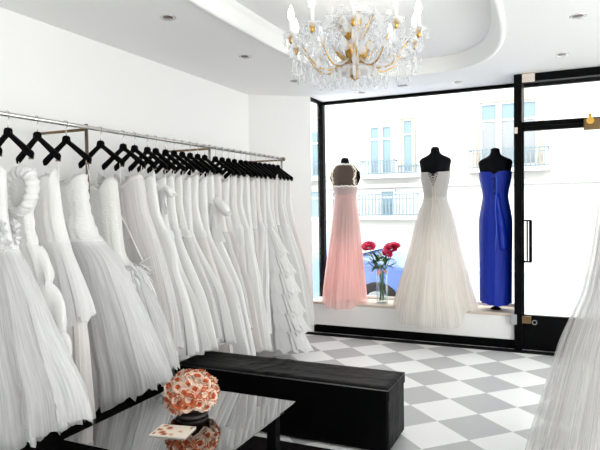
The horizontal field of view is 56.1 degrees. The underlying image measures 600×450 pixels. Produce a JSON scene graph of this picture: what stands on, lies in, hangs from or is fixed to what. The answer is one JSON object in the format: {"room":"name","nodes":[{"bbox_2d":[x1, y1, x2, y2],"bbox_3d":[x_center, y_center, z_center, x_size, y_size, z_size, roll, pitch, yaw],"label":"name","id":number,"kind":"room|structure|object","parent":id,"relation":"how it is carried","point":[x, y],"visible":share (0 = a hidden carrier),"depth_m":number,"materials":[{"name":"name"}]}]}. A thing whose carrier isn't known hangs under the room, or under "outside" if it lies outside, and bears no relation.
{"room":"clothing store","nodes":[
{"label":"clothing store","id":0,"kind":"room"},
{"bbox_2d":[0,7,248,183],"bbox_3d":[-2.385,-0.060,2.194,0.100,2.850,8.820,0,2,24],"label":"wall","id":1,"kind":"structure","parent":0,"point":[47,71],"depth_m":4.10,"materials":[{"name":"white paint"}]},
{"bbox_2d":[248,95,313,331],"bbox_3d":[-0.243,-0.105,6.237,0.754,2.622,0.084,-1,2,-13],"label":"wall","id":2,"kind":"structure","parent":0,"point":[280,126],"depth_m":6.21,"materials":[{"name":"white paint"}]},
{"bbox_2d":[310,97,322,326],"bbox_3d":[0.193,-0.068,6.468,0.052,2.721,0.380,0,2,24],"label":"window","id":3,"kind":"structure","parent":2,"relation":"in","point":[313,100],"depth_m":6.42,"materials":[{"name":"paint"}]},
{"bbox_2d":[305,332,592,358],"bbox_3d":[1.602,1.199,5.570,4.100,0.004,0.116,0,2,24],"label":"trim","id":4,"kind":"structure","parent":2,"relation":"attached to","point":[309,333],"depth_m":5.59,"materials":[{"name":"black"}]},
{"bbox_2d":[0,0,599,103],"bbox_3d":[0.274,-1.327,1.361,5.630,0.115,9.595,0,2,24],"label":"ceiling","id":5,"kind":"structure","parent":0,"point":[197,43],"depth_m":4.20,"materials":[{"name":"white paint"}]},
{"bbox_2d":[160,15,175,20],"bbox_3d":[-0.843,-1.323,3.596,0.104,0.004,0.104,0,2,24],"label":"recessed light","id":6,"kind":"object","parent":5,"relation":"in","point":[163,17],"visible":1,"depth_m":3.59,"materials":[{"name":"silver metal"}]},
{"bbox_2d":[239,55,250,58],"bbox_3d":[-0.444,-1.359,4.549,0.104,0.004,0.104,0,2,24],"label":"recessed light","id":7,"kind":"object","parent":5,"relation":"in","point":[240,56],"visible":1,"depth_m":4.54,"materials":[{"name":"silver metal"}]},
{"bbox_2d":[186,0,505,77],"bbox_3d":[0.373,-1.389,3.570,1.680,0.132,3.670,0,2,24],"label":"trim","id":8,"kind":"structure","parent":5,"relation":"attached to","point":[232,13],"depth_m":4.45,"materials":[{"name":"white paint"}]},
{"bbox_2d":[283,0,427,90],"bbox_3d":[0.326,-1.121,3.371,0.843,0.656,0.886,1,2,41],"label":"crystal chandelier","id":9,"kind":"object","parent":5,"relation":"hanging from","point":[354,57],"visible":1,"depth_m":3.32,"materials":[{"name":"gold metal"}]},
{"bbox_2d":[289,20,292,33],"bbox_3d":[-0.052,-1.151,3.293,0.024,0.087,0.025,-1,2,-11],"label":"candle","id":10,"kind":"object","parent":9,"relation":"on","point":[290,21],"depth_m":3.28,"materials":[{"name":"white wax"}]},
{"bbox_2d":[294,32,297,45],"bbox_3d":[-0.025,-1.159,3.529,0.024,0.087,0.025,0,2,24],"label":"candle","id":11,"kind":"object","parent":9,"relation":"on","point":[295,33],"depth_m":3.52,"materials":[{"name":"white wax"}]},
{"bbox_2d":[310,7,313,21],"bbox_3d":[0.065,-1.146,3.086,0.025,0.087,0.024,1,2,42],"label":"candle","id":12,"kind":"object","parent":9,"relation":"on","point":[311,8],"depth_m":3.08,"materials":[{"name":"white wax"}]},
{"bbox_2d":[319,41,322,52],"bbox_3d":[0.136,-1.167,3.704,0.025,0.087,0.024,-2,2,-29],"label":"candle","id":13,"kind":"object","parent":9,"relation":"on","point":[320,45],"depth_m":3.69,"materials":[{"name":"white wax"}]},
{"bbox_2d":[351,0,355,15],"bbox_3d":[0.282,-1.146,2.987,0.025,0.087,0.024,-1,2,6],"label":"candle","id":14,"kind":"object","parent":9,"relation":"on","point":[353,8],"depth_m":2.98,"materials":[{"name":"white wax"}]},
{"bbox_2d":[388,37,391,49],"bbox_3d":[0.585,-1.171,3.653,0.025,0.087,0.024,1,2,42],"label":"candle","id":15,"kind":"object","parent":9,"relation":"on","point":[390,41],"depth_m":3.64,"materials":[{"name":"white wax"}]},
{"bbox_2d":[393,2,397,17],"bbox_3d":[0.515,-1.151,3.035,0.025,0.087,0.024,-2,2,-29],"label":"candle","id":16,"kind":"object","parent":9,"relation":"on","point":[395,5],"depth_m":3.02,"materials":[{"name":"white wax"}]},
{"bbox_2d":[413,26,416,39],"bbox_3d":[0.703,-1.167,3.446,0.024,0.087,0.025,-1,2,-11],"label":"candle","id":17,"kind":"object","parent":9,"relation":"on","point":[414,27],"depth_m":3.44,"materials":[{"name":"white wax"}]},
{"bbox_2d":[416,13,420,27],"bbox_3d":[0.676,-1.159,3.210,0.024,0.087,0.025,0,2,24],"label":"candle","id":18,"kind":"object","parent":9,"relation":"on","point":[418,16],"depth_m":3.20,"materials":[{"name":"white wax"}]},
{"bbox_2d":[396,84,409,86],"bbox_3d":[1.040,-1.414,5.706,0.120,0.008,0.100,0,2,24],"label":"ceiling vent","id":19,"kind":"object","parent":5,"relation":"in","point":[397,85],"visible":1,"depth_m":5.69,"materials":[{"name":"white paint"}]},
{"bbox_2d":[555,53,568,56],"bbox_3d":[2.153,-1.399,4.627,0.104,0.004,0.104,0,2,24],"label":"recessed light","id":20,"kind":"object","parent":5,"relation":"in","point":[559,54],"visible":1,"depth_m":4.62,"materials":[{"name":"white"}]},
{"bbox_2d":[569,13,586,18],"bbox_3d":[1.816,-1.364,3.681,0.104,0.004,0.104,0,2,24],"label":"recessed light","id":21,"kind":"object","parent":5,"relation":"in","point":[580,15],"visible":1,"depth_m":3.68,"materials":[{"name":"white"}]},
{"bbox_2d":[286,179,315,325],"bbox_3d":[-0.208,0.311,5.774,0.766,1.632,0.096,0,2,24],"label":"gown","id":22,"kind":"object","parent":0,"point":[288,183],"visible":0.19,"depth_m":5.66,"materials":[{"name":"white fabric"}]},
{"bbox_2d":[254,332,592,449],"bbox_3d":[0.321,1.400,1.466,5.630,0.100,9.635,0,2,24],"label":"floor","id":23,"kind":"structure","parent":0,"point":[455,398],"depth_m":4.18,"materials":[{"name":"tile"}]},
{"bbox_2d":[0,111,285,425],"bbox_3d":[-1.306,0.337,3.845,0.494,1.921,4.690,0,2,24],"label":"rail","id":24,"kind":"object","parent":23,"relation":"on","point":[85,127],"visible":0.31,"depth_m":3.54,"materials":[{"name":"silver metal"}]},
{"bbox_2d":[0,111,33,158],"bbox_3d":[-1.508,-0.462,2.912,0.346,0.258,0.023,0,2,24],"label":"hanger","id":25,"kind":"object","parent":24,"relation":"hanging from","point":[7,132],"visible":0.97,"depth_m":2.88,"materials":[{"name":"black plastic"}]},
{"bbox_2d":[7,159,71,355],"bbox_3d":[-1.468,0.342,2.914,0.779,1.396,0.157,0,2,24],"label":"gown","id":26,"kind":"object","parent":25,"relation":"hanging from","point":[23,187],"visible":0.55,"depth_m":2.81,"materials":[{"name":"white fabric"}]},
{"bbox_2d":[16,116,60,163],"bbox_3d":[-1.434,-0.468,3.075,0.346,0.258,0.023,0,2,27],"label":"hanger","id":27,"kind":"object","parent":24,"relation":"hanging from","point":[37,136],"visible":0.95,"depth_m":3.06,"materials":[{"name":"black plastic"}]},
{"bbox_2d":[18,162,95,431],"bbox_3d":[-1.413,0.426,3.085,0.753,1.577,0.178,0,2,24],"label":"gown","id":28,"kind":"object","parent":27,"relation":"hanging from","point":[50,227],"visible":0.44,"depth_m":2.97,"materials":[{"name":"white fabric"}]},
{"bbox_2d":[43,120,91,165],"bbox_3d":[-1.351,-0.475,3.257,0.346,0.258,0.023,0,2,21],"label":"hanger","id":29,"kind":"object","parent":24,"relation":"hanging from","point":[66,139],"visible":0.98,"depth_m":3.24,"materials":[{"name":"black plastic"}]},
{"bbox_2d":[45,160,172,412],"bbox_3d":[-1.212,0.418,3.231,1.148,1.576,0.258,0,2,24],"label":"gown","id":30,"kind":"object","parent":29,"relation":"hanging from","point":[129,359],"visible":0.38,"depth_m":3.08,"materials":[{"name":"white fabric"}]},
{"bbox_2d":[78,126,124,167],"bbox_3d":[-1.239,-0.484,3.503,0.346,0.258,0.023,0,2,21],"label":"hanger","id":31,"kind":"object","parent":24,"relation":"hanging from","point":[100,144],"visible":0.95,"depth_m":3.49,"materials":[{"name":"black plastic"}]},
{"bbox_2d":[83,166,179,369],"bbox_3d":[-1.173,0.404,3.531,0.968,1.568,0.228,0,2,24],"label":"gown","id":32,"kind":"object","parent":31,"relation":"hanging from","point":[104,197],"visible":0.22,"depth_m":3.44,"materials":[{"name":"white fabric"}]},
{"bbox_2d":[102,130,145,169],"bbox_3d":[-1.156,-0.491,3.685,0.346,0.258,0.023,0,2,21],"label":"hanger","id":33,"kind":"object","parent":24,"relation":"hanging from","point":[123,147],"visible":0.95,"depth_m":3.67,"materials":[{"name":"black plastic"}]},
{"bbox_2d":[97,166,183,357],"bbox_3d":[-1.145,0.402,3.714,0.832,1.576,0.167,0,2,26],"label":"gown","id":34,"kind":"object","parent":33,"relation":"hanging from","point":[141,240],"visible":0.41,"depth_m":3.58,"materials":[{"name":"white fabric"}]},
{"bbox_2d":[114,132,156,170],"bbox_3d":[-1.111,-0.495,3.785,0.346,0.258,0.023,0,2,23],"label":"hanger","id":35,"kind":"object","parent":24,"relation":"hanging from","point":[134,148],"visible":0.94,"depth_m":3.77,"materials":[{"name":"black plastic"}]},
{"bbox_2d":[114,170,198,359],"bbox_3d":[-1.080,0.398,3.841,0.871,1.577,0.141,0,2,23],"label":"gown","id":36,"kind":"object","parent":35,"relation":"hanging from","point":[189,333],"visible":0.3,"depth_m":3.70,"materials":[{"name":"white fabric"}]},
{"bbox_2d":[128,134,167,171],"bbox_3d":[-1.057,-0.500,3.903,0.346,0.258,0.023,0,2,26],"label":"hanger","id":37,"kind":"object","parent":24,"relation":"hanging from","point":[147,150],"visible":0.98,"depth_m":3.88,"materials":[{"name":"black plastic"}]},
{"bbox_2d":[125,171,210,367],"bbox_3d":[-1.025,0.394,3.929,0.902,1.577,0.131,0,2,24],"label":"gown","id":38,"kind":"object","parent":37,"relation":"hanging from","point":[163,189],"visible":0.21,"depth_m":3.80,"materials":[{"name":"white fabric"}]},
{"bbox_2d":[137,136,175,171],"bbox_3d":[-1.020,-0.503,3.985,0.346,0.258,0.023,0,2,27],"label":"hanger","id":39,"kind":"object","parent":24,"relation":"hanging from","point":[155,150],"visible":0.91,"depth_m":3.96,"materials":[{"name":"black plastic"}]},
{"bbox_2d":[139,171,218,375],"bbox_3d":[-0.954,0.378,4.017,0.836,1.553,0.110,0,2,25],"label":"gown","id":40,"kind":"object","parent":39,"relation":"hanging from","point":[186,263],"visible":0.2,"depth_m":3.91,"materials":[{"name":"white fabric"}]},
{"bbox_2d":[147,137,185,172],"bbox_3d":[-0.974,-0.507,4.085,0.346,0.258,0.023,0,2,26],"label":"hanger","id":41,"kind":"object","parent":24,"relation":"hanging from","point":[165,152],"visible":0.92,"depth_m":4.06,"materials":[{"name":"black plastic"}]},
{"bbox_2d":[146,172,221,346],"bbox_3d":[-0.915,0.394,4.117,0.778,1.593,0.128,0,2,24],"label":"gown","id":42,"kind":"object","parent":41,"relation":"hanging from","point":[186,236],"visible":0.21,"depth_m":4.00,"materials":[{"name":"white fabric"}]},
{"bbox_2d":[154,139,194,173],"bbox_3d":[-0.933,-0.510,4.176,0.346,0.258,0.023,0,2,21],"label":"hanger","id":43,"kind":"object","parent":24,"relation":"hanging from","point":[173,153],"visible":0.88,"depth_m":4.15,"materials":[{"name":"black plastic"}]},
{"bbox_2d":[155,171,235,344],"bbox_3d":[-0.869,0.387,4.208,0.869,1.586,0.119,0,2,24],"label":"gown","id":44,"kind":"object","parent":43,"relation":"hanging from","point":[228,336],"visible":0.22,"depth_m":4.09,"materials":[{"name":"white fabric"}]},
{"bbox_2d":[163,140,202,174],"bbox_3d":[-0.891,-0.514,4.267,0.346,0.258,0.023,0,2,22],"label":"hanger","id":45,"kind":"object","parent":24,"relation":"hanging from","point":[181,154],"visible":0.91,"depth_m":4.24,"materials":[{"name":"black plastic"}]},
{"bbox_2d":[163,172,232,352],"bbox_3d":[-0.864,0.385,4.317,0.778,1.589,0.126,0,2,24],"label":"gown","id":46,"kind":"object","parent":45,"relation":"hanging from","point":[200,233],"visible":0.16,"depth_m":4.21,"materials":[{"name":"white fabric"}]},
{"bbox_2d":[172,141,209,173],"bbox_3d":[-0.850,-0.517,4.358,0.346,0.258,0.023,0,2,25],"label":"hanger","id":47,"kind":"object","parent":24,"relation":"hanging from","point":[189,155],"visible":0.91,"depth_m":4.33,"materials":[{"name":"black plastic"}]},
{"bbox_2d":[174,174,250,354],"bbox_3d":[-0.777,0.381,4.381,0.864,1.586,0.107,0,2,23],"label":"gown","id":48,"kind":"object","parent":47,"relation":"hanging from","point":[241,346],"visible":0.22,"depth_m":4.28,"materials":[{"name":"white fabric"}]},
{"bbox_2d":[180,143,215,174],"bbox_3d":[-0.808,-0.521,4.449,0.346,0.258,0.023,0,2,28],"label":"hanger","id":49,"kind":"object","parent":24,"relation":"hanging from","point":[197,156],"visible":0.8,"depth_m":4.42,"materials":[{"name":"black plastic"}]},
{"bbox_2d":[179,173,255,355],"bbox_3d":[-0.740,0.367,4.462,0.833,1.564,0.110,0,2,24],"label":"gown","id":50,"kind":"object","parent":49,"relation":"hanging from","point":[217,235],"visible":0.27,"depth_m":4.36,"materials":[{"name":"white fabric"}]},
{"bbox_2d":[187,144,223,175],"bbox_3d":[-0.767,-0.524,4.540,0.346,0.258,0.023,0,2,27],"label":"hanger","id":51,"kind":"object","parent":24,"relation":"hanging from","point":[204,157],"visible":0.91,"depth_m":4.51,"materials":[{"name":"black plastic"}]},
{"bbox_2d":[187,173,252,328],"bbox_3d":[-0.725,0.370,4.568,0.768,1.586,0.094,0,2,24],"label":"gown","id":52,"kind":"object","parent":51,"relation":"hanging from","point":[228,245],"visible":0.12,"depth_m":4.47,"materials":[{"name":"white fabric"}]},
{"bbox_2d":[200,147,234,175],"bbox_3d":[-0.703,-0.529,4.681,0.346,0.258,0.023,0,2,21],"label":"hanger","id":53,"kind":"object","parent":24,"relation":"hanging from","point":[215,158],"visible":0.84,"depth_m":4.65,"materials":[{"name":"black plastic"}]},
{"bbox_2d":[200,176,262,352],"bbox_3d":[-0.679,0.360,4.691,0.837,1.566,0.095,0,2,24],"label":"gown","id":54,"kind":"object","parent":53,"relation":"hanging from","point":[255,331],"visible":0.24,"depth_m":4.55,"materials":[{"name":"white fabric"}]},
{"bbox_2d":[204,147,240,176],"bbox_3d":[-0.659,-0.533,4.776,0.346,0.258,0.023,0,2,22],"label":"hanger","id":55,"kind":"object","parent":24,"relation":"hanging from","point":[222,159],"visible":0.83,"depth_m":4.75,"materials":[{"name":"black plastic"}]},
{"bbox_2d":[204,175,246,269],"bbox_3d":[-0.692,0.357,4.796,0.688,1.575,0.122,0,2,24],"label":"gown","id":56,"kind":"object","parent":55,"relation":"hanging from","point":[235,218],"visible":0.15,"depth_m":4.72,"materials":[{"name":"white fabric"}]},
{"bbox_2d":[216,149,245,176],"bbox_3d":[-0.618,-0.537,4.867,0.346,0.258,0.023,0,2,27],"label":"hanger","id":57,"kind":"object","parent":24,"relation":"hanging from","point":[228,159],"visible":0.7,"depth_m":4.84,"materials":[{"name":"black plastic"}]},
{"bbox_2d":[237,175,272,350],"bbox_3d":[-0.611,0.368,4.861,0.830,1.597,0.143,0,2,24],"label":"gown","id":58,"kind":"object","parent":57,"relation":"hanging from","point":[251,260],"visible":0.31,"depth_m":4.73,"materials":[{"name":"white fabric"}]},
{"bbox_2d":[222,150,252,177],"bbox_3d":[-0.577,-0.540,4.958,0.346,0.258,0.023,0,2,23],"label":"hanger","id":59,"kind":"object","parent":24,"relation":"hanging from","point":[234,160],"visible":0.76,"depth_m":4.93,"materials":[{"name":"black plastic"}]},
{"bbox_2d":[221,175,254,248],"bbox_3d":[-0.625,0.342,4.978,0.662,1.592,0.143,0,2,24],"label":"gown","id":60,"kind":"object","parent":59,"relation":"hanging from","point":[246,184],"visible":0.12,"depth_m":4.90,"materials":[{"name":"white fabric"}]},
{"bbox_2d":[224,150,258,178],"bbox_3d":[-0.531,-0.544,5.058,0.346,0.258,0.023,0,2,21],"label":"hanger","id":61,"kind":"object","parent":24,"relation":"hanging from","point":[240,162],"visible":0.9,"depth_m":5.04,"materials":[{"name":"black plastic"}]},
{"bbox_2d":[224,176,259,272],"bbox_3d":[-0.594,0.342,5.063,0.585,1.558,0.166,0,2,24],"label":"gown","id":62,"kind":"object","parent":61,"relation":"hanging from","point":[252,181],"visible":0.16,"depth_m":4.99,"materials":[{"name":"white fabric"}]},
{"bbox_2d":[230,151,262,178],"bbox_3d":[-0.494,-0.547,5.140,0.346,0.258,0.023,0,2,24],"label":"hanger","id":63,"kind":"object","parent":24,"relation":"hanging from","point":[245,161],"visible":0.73,"depth_m":5.10,"materials":[{"name":"black plastic"}]},
{"bbox_2d":[229,175,264,290],"bbox_3d":[-0.570,0.323,5.149,0.584,1.590,0.172,0,2,24],"label":"gown","id":64,"kind":"object","parent":63,"relation":"hanging from","point":[261,229],"visible":0.16,"depth_m":5.07,"materials":[{"name":"white fabric"}]},
{"bbox_2d":[237,152,266,178],"bbox_3d":[-0.457,-0.550,5.222,0.346,0.258,0.023,0,2,28],"label":"hanger","id":65,"kind":"object","parent":24,"relation":"hanging from","point":[250,162],"visible":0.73,"depth_m":5.18,"materials":[{"name":"black plastic"}]},
{"bbox_2d":[260,177,271,333],"bbox_3d":[-0.533,0.320,5.229,0.633,1.572,0.174,0,2,24],"label":"gown","id":66,"kind":"object","parent":65,"relation":"hanging from","point":[266,295],"visible":0.2,"depth_m":5.11,"materials":[{"name":"white fabric"}]},
{"bbox_2d":[239,153,271,178],"bbox_3d":[-0.419,-0.553,5.304,0.346,0.258,0.023,0,2,24],"label":"hanger","id":67,"kind":"object","parent":24,"relation":"hanging from","point":[255,163],"visible":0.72,"depth_m":5.27,"materials":[{"name":"black plastic"}]},
{"bbox_2d":[258,176,313,353],"bbox_3d":[-0.346,0.378,5.261,1.004,1.677,0.169,0,2,24],"label":"gown","id":68,"kind":"object","parent":67,"relation":"hanging from","point":[289,327],"visible":0.45,"depth_m":5.14,"materials":[{"name":"white fabric"}]},
{"bbox_2d":[246,153,275,179],"bbox_3d":[-0.382,-0.556,5.386,0.346,0.258,0.023,0,2,28],"label":"hanger","id":69,"kind":"object","parent":24,"relation":"hanging from","point":[259,163],"visible":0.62,"depth_m":5.34,"materials":[{"name":"black plastic"}]},
{"bbox_2d":[269,178,304,333],"bbox_3d":[-0.339,0.333,5.408,0.859,1.615,0.075,0,2,24],"label":"gown","id":70,"kind":"object","parent":69,"relation":"hanging from","point":[271,181],"visible":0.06,"depth_m":5.33,"materials":[{"name":"white fabric"}]},
{"bbox_2d":[252,154,281,179],"bbox_3d":[-0.341,-0.560,5.477,0.346,0.258,0.023,0,2,21],"label":"hanger","id":71,"kind":"object","parent":24,"relation":"hanging from","point":[264,164],"visible":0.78,"depth_m":5.45,"materials":[{"name":"black plastic"}]},
{"bbox_2d":[273,174,299,298],"bbox_3d":[-0.327,0.302,5.509,0.725,1.589,0.081,0,2,23],"label":"gown","id":72,"kind":"object","parent":71,"relation":"hanging from","point":[275,184],"visible":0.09,"depth_m":5.42,"materials":[{"name":"white fabric"}]},
{"bbox_2d":[267,156,285,180],"bbox_3d":[-0.303,-0.563,5.559,0.346,0.258,0.023,0,2,21],"label":"hanger","id":73,"kind":"object","parent":24,"relation":"hanging from","point":[268,165],"visible":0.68,"depth_m":5.52,"materials":[{"name":"black plastic"}]},
{"bbox_2d":[277,178,310,327],"bbox_3d":[-0.273,0.314,5.584,0.787,1.605,0.077,0,2,24],"label":"gown","id":74,"kind":"object","parent":73,"relation":"hanging from","point":[282,219],"visible":0.21,"depth_m":5.48,"materials":[{"name":"white fabric"}]},
{"bbox_2d":[272,156,288,180],"bbox_3d":[-0.266,-0.566,5.640,0.346,0.258,0.023,0,2,24],"label":"hanger","id":75,"kind":"object","parent":24,"relation":"hanging from","point":[273,164],"visible":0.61,"depth_m":5.61,"materials":[{"name":"black plastic"}]},
{"bbox_2d":[282,179,314,323],"bbox_3d":[-0.229,0.309,5.674,0.798,1.562,0.090,0,2,24],"label":"gown","id":76,"kind":"object","parent":75,"relation":"hanging from","point":[311,318],"visible":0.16,"depth_m":5.55,"materials":[{"name":"white fabric"}]},
{"bbox_2d":[276,156,292,180],"bbox_3d":[-0.225,-0.570,5.731,0.346,0.258,0.023,0,2,28],"label":"hanger","id":77,"kind":"object","parent":24,"relation":"hanging from","point":[277,166],"visible":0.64,"depth_m":5.69,"materials":[{"name":"black plastic"}]},
{"bbox_2d":[20,383,331,449],"bbox_3d":[-0.866,1.315,2.973,2.000,0.008,4.000,0,2,24],"label":"floor carpet","id":78,"kind":"object","parent":23,"relation":"on","point":[53,440],"visible":0.02,"depth_m":3.40,"materials":[{"name":"black carpet"}]},
{"bbox_2d":[64,391,295,449],"bbox_3d":[-0.513,1.115,2.636,0.727,0.420,0.803,0,2,24],"label":"coffee table","id":79,"kind":"object","parent":78,"relation":"on","point":[235,418],"visible":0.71,"depth_m":2.56,"materials":[{"name":"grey glass"}]},
{"bbox_2d":[149,424,195,438],"bbox_3d":[-0.559,0.906,2.477,0.166,0.006,0.124,0,2,13],"label":"card","id":80,"kind":"object","parent":79,"relation":"on","point":[164,430],"visible":1,"depth_m":2.47,"materials":[{"name":"beige paper"}]},
{"bbox_2d":[163,368,220,420],"bbox_3d":[-0.516,0.794,2.674,0.267,0.219,0.268,-1,2,4],"label":"ball","id":81,"kind":"object","parent":79,"relation":"on","point":[189,396],"visible":1,"depth_m":2.60,"materials":[{"name":"orange plant"}]},
{"bbox_2d":[175,351,404,449],"bbox_3d":[-0.090,1.094,3.612,1.457,0.387,0.385,0,2,24],"label":"bench","id":82,"kind":"object","parent":23,"relation":"on","point":[357,407],"visible":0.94,"depth_m":3.35,"materials":[{"name":"black leather"}]},
{"bbox_2d":[313,298,513,348],"bbox_3d":[1.189,1.019,6.044,2.105,0.345,0.401,0,2,24],"label":"display platform","id":83,"kind":"object","parent":23,"relation":"on","point":[485,326],"visible":0.62,"depth_m":5.88,"materials":[{"name":"white paint"}]},
{"bbox_2d":[330,158,360,186],"bbox_3d":[0.512,0.049,6.305,0.252,1.598,0.312,-2,2,-33],"label":"mannequin","id":84,"kind":"object","parent":83,"relation":"on","point":[343,160],"visible":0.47,"depth_m":6.24},
{"bbox_2d":[322,163,366,309],"bbox_3d":[0.468,0.108,6.206,0.492,1.580,0.472,0,2,24],"label":"gown","id":85,"kind":"object","parent":84,"relation":"on","point":[344,287],"visible":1,"depth_m":6.16,"materials":[{"name":"pink fabric"}]},
{"bbox_2d":[419,147,450,171],"bbox_3d":[1.418,0.016,5.891,0.247,1.663,0.294,-2,2,-36],"label":"mannequin","id":86,"kind":"object","parent":83,"relation":"on","point":[435,161],"visible":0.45,"depth_m":5.80},
{"bbox_2d":[393,171,478,328],"bbox_3d":[1.339,0.225,5.714,0.869,1.549,0.630,0,2,24],"label":"gown","id":87,"kind":"object","parent":86,"relation":"on","point":[435,289],"visible":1,"depth_m":5.62,"materials":[{"name":"white fabric"}]},
{"bbox_2d":[367,295,513,305],"bbox_3d":[1.278,0.824,6.234,2.100,0.029,0.029,0,2,24],"label":"trim","id":88,"kind":"structure","parent":83,"relation":"on","point":[368,296],"depth_m":6.34,"materials":[{"name":"white"}]},
{"bbox_2d":[478,148,512,309],"bbox_3d":[1.959,0.039,5.646,0.244,1.618,0.298,-2,2,-38],"label":"mannequin","id":89,"kind":"object","parent":83,"relation":"on","point":[495,162],"visible":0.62,"depth_m":5.57},
{"bbox_2d":[479,171,512,306],"bbox_3d":[1.952,0.130,5.630,0.320,1.326,0.289,0,2,24],"label":"gown","id":90,"kind":"object","parent":89,"relation":"on","point":[495,217],"visible":1,"depth_m":5.54,"materials":[{"name":"blue fabric"}]},
{"bbox_2d":[494,194,510,249],"bbox_3d":[1.990,-0.028,5.512,0.170,0.551,0.064,-1,2,3],"label":"drape","id":91,"kind":"object","parent":90,"relation":"hanging from","point":[502,212],"depth_m":5.51,"materials":[{"name":"blue fabric"}]},
{"bbox_3d":[0.894,0.668,6.138,0.128,0.360,0.128,0,2,24],"label":"flower vase","id":92,"kind":"object","parent":83,"relation":"on","visible":0},
{"bbox_2d":[361,241,401,299],"bbox_3d":[0.894,0.496,6.136,0.462,0.645,0.252,0,2,24],"label":"flower bouquet","id":93,"kind":"object","parent":92,"relation":"in","point":[368,245],"visible":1,"depth_m":6.10,"materials":[{"name":"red plant"}]},
{"bbox_2d":[317,83,513,306],"bbox_3d":[1.253,-0.125,6.186,2.245,2.621,0.070,0,2,24],"label":"window","id":94,"kind":"structure","parent":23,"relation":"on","point":[320,108],"depth_m":6.58,"materials":[{"name":"black paint"}]},
{"bbox_3d":[3.908,-0.118,4.747,1.620,2.622,0.389,0,2,24],"label":"wall","id":95,"kind":"structure","parent":0,"visible":0},
{"bbox_2d":[511,66,599,354],"bbox_3d":[2.631,-0.117,5.321,1.179,2.621,0.504,0,2,24],"label":"door","id":96,"kind":"structure","parent":95,"relation":"in","point":[574,335],"depth_m":5.31,"materials":[{"name":"black paint"}]},
{"label":"outside","id":97,"kind":"structure","parent":0,"visible":0},
{"bbox_2d":[465,259,599,280],"bbox_3d":[3.338,1.091,14.573,34.000,0.200,2.800,0,2,24],"label":"pavement","id":98,"kind":"structure","parent":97,"point":[536,269],"depth_m":12.77,"materials":[{"name":"white concrete"}]},
{"bbox_2d":[310,81,599,261],"bbox_3d":[3.886,-4.559,15.779,26.000,11.000,0.960,0,2,24],"label":"apartment building","id":99,"kind":"structure","parent":98,"relation":"on","point":[386,141],"depth_m":15.42,"materials":[{"name":"stone"}]},
{"bbox_2d":[482,119,535,163],"bbox_3d":[5.535,-2.171,14.960,1.351,1.180,0.010,0,2,24],"label":"window","id":100,"kind":"structure","parent":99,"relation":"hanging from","point":[496,133],"depth_m":14.99,"materials":[{"name":"blue"}]},
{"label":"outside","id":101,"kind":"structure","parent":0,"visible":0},
{"bbox_2d":[469,276,599,318],"bbox_3d":[1.476,1.307,10.482,34.000,0.080,6.200,0,2,24],"label":"road","id":102,"kind":"structure","parent":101,"point":[546,297],"depth_m":9.77,"materials":[{"name":"white asphalt"}]},
{"bbox_2d":[312,217,407,298],"bbox_3d":[0.205,0.619,8.621,3.930,1.450,1.850,0,2,24],"label":"parked car","id":103,"kind":"object","parent":102,"relation":"on","point":[393,276],"visible":0.12,"depth_m":7.78,"materials":[{"name":"blue paint"}]},
{"bbox_3d":[1.635,0.357,2.694,0.308,1.868,0.300,0,2,24],"label":"mannequin","id":104,"kind":"object","parent":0,"visible":0},
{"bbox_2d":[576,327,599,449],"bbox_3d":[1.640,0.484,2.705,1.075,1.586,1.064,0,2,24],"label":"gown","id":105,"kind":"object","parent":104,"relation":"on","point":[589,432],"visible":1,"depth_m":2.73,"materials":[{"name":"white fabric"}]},
{"label":"hanger","id":106,"kind":"object","parent":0,"visible":0},
{"bbox_2d":[0,166,93,449],"bbox_3d":[-1.448,0.439,2.657,1.194,1.574,0.246,0,2,27],"label":"gown","id":107,"kind":"object","parent":106,"relation":"hanging from","point":[43,391],"visible":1,"depth_m":2.49,"materials":[{"name":"white fabric"}]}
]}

